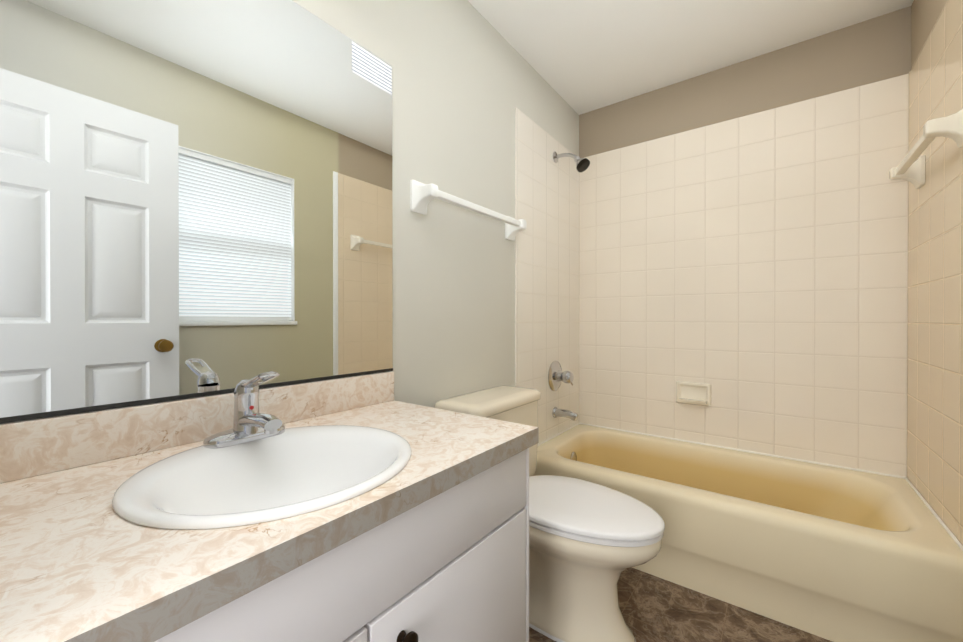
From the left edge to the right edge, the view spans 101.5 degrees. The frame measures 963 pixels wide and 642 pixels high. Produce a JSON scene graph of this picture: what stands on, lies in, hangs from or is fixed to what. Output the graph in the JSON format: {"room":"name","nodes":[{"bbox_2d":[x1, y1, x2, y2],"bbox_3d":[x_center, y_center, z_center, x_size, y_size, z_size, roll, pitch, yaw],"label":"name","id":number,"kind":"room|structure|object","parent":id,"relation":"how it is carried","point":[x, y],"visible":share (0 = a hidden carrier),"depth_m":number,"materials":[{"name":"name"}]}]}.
{"room":"bathroom","nodes":[
{"label":"bathroom","id":0,"kind":"room"},
{"bbox_2d":[2,0,578,423],"bbox_3d":[-0.181,-0.151,1.626,0.120,2.440,2.850,0,0,37],"label":"wall","id":1,"kind":"structure","parent":0,"point":[467,79],"depth_m":1.60,"materials":[{"name":"paint"}]},
{"bbox_2d":[0,0,392,423],"bbox_3d":[-0.609,-0.348,0.947,0.009,1.042,1.005,0,0,37],"label":"mirror","id":2,"kind":"object","parent":1,"relation":"attached to","point":[195,198],"visible":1,"depth_m":0.88,"materials":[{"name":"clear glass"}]},
{"bbox_2d":[410,180,526,240],"bbox_3d":[-0.013,-0.456,1.673,0.089,0.112,0.696,0,0,37],"label":"towel bar","id":3,"kind":"object","parent":1,"relation":"attached to","point":[422,195],"visible":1,"depth_m":1.49,"materials":[{"name":"white ceramic"}]},
{"bbox_2d":[515,107,579,443],"bbox_3d":[0.411,-0.006,2.307,0.008,2.145,0.794,0,0,37],"label":"wall tile","id":4,"kind":"structure","parent":1,"relation":"attached to","point":[547,247],"depth_m":2.24,"materials":[{"name":"beige tile"}]},
{"bbox_2d":[548,361,573,390],"bbox_3d":[0.479,0.326,2.301,0.109,0.180,0.180,0,0,37],"label":"tub valve","id":5,"kind":"object","parent":4,"relation":"attached to","point":[557,376],"visible":0.98,"depth_m":2.28,"materials":[{"name":"silver metal"}]},
{"bbox_2d":[552,407,578,420],"bbox_3d":[0.493,0.541,2.291,0.145,0.064,0.064,0,0,37],"label":"tub spout","id":6,"kind":"object","parent":4,"relation":"attached to","point":[571,415],"visible":1,"depth_m":2.28,"materials":[{"name":"silver metal"}]},
{"bbox_2d":[553,152,589,171],"bbox_3d":[0.520,-0.924,2.264,0.211,0.154,0.082,0,0,37],"label":"shower head","id":7,"kind":"object","parent":4,"relation":"attached to","point":[582,164],"visible":1,"depth_m":2.23},
{"bbox_2d":[529,567,831,641],"bbox_3d":[0.475,1.121,1.137,1.764,0.100,2.850,0,0,37],"label":"floor","id":8,"kind":"structure","parent":0,"point":[653,608],"depth_m":1.42,"materials":[{"name":"stone"}]},
{"bbox_2d":[0,371,538,641],"bbox_3d":[-0.381,0.588,0.777,0.580,0.970,1.002,0,0,37],"label":"bathroom vanity","id":9,"kind":"object","parent":8,"relation":"on","point":[365,508],"visible":1,"depth_m":0.68,"materials":[{"name":"white"}]},
{"bbox_2d":[434,385,664,641],"bbox_3d":[0.259,0.686,1.460,0.776,0.768,0.492,0,0,37],"label":"toilet","id":10,"kind":"object","parent":8,"relation":"on","point":[589,542],"visible":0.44,"depth_m":1.31,"materials":[{"name":"beige ceramic"}]},
{"bbox_2d":[534,422,962,641],"bbox_3d":[1.027,0.874,1.869,1.507,0.389,0.758,0,0,37],"label":"bathtub","id":11,"kind":"object","parent":8,"relation":"on","point":[833,553],"visible":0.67,"depth_m":1.48,"materials":[{"name":"beige ceramic"}]},
{"bbox_2d":[468,0,913,114],"bbox_3d":[0.475,-1.419,1.125,1.764,0.100,2.850,0,0,37],"label":"ceiling","id":12,"kind":"structure","parent":0,"point":[580,57],"depth_m":1.88,"materials":[{"name":"paint"}]},
{"bbox_2d":[579,6,910,157],"bbox_3d":[1.296,-0.153,2.221,1.764,2.440,0.120,0,0,37],"label":"wall","id":13,"kind":"structure","parent":0,"point":[875,49],"depth_m":2.03,"materials":[{"name":"paint"}]},
{"bbox_2d":[579,74,908,476],"bbox_3d":[1.258,-0.197,2.170,1.524,1.763,0.008,0,0,37],"label":"wall tile","id":14,"kind":"structure","parent":13,"relation":"attached to","point":[752,269],"depth_m":2.03,"materials":[{"name":"beige tile"}]},
{"bbox_2d":[676,381,710,405],"bbox_3d":[1.179,0.407,2.196,0.176,0.124,0.047,0,0,37],"label":"soap dish","id":15,"kind":"object","parent":14,"relation":"attached to","point":[695,393],"visible":1,"depth_m":2.20,"materials":[{"name":"beige ceramic"}]},
{"bbox_2d":[911,0,947,68],"bbox_3d":[1.096,-0.146,0.589,0.120,2.440,2.730,0,0,37],"label":"wall","id":16,"kind":"structure","parent":0,"point":[925,14],"depth_m":1.59,"materials":[{"name":"paint"}]},
{"bbox_2d":[907,0,962,544],"bbox_3d":[1.614,-0.002,1.384,0.008,2.145,0.822,0,0,37],"label":"wall tiles","id":17,"kind":"structure","parent":16,"relation":"attached to","point":[935,363],"depth_m":1.39,"materials":[{"name":"beige tile"}]},
{"bbox_2d":[889,108,962,188],"bbox_3d":[1.552,-0.585,1.382,0.089,0.112,0.546,0,0,37],"label":"towel bar","id":18,"kind":"object","parent":17,"relation":"attached to","point":[910,169],"visible":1,"depth_m":1.30,"materials":[{"name":"beige ceramic"}]}
]}

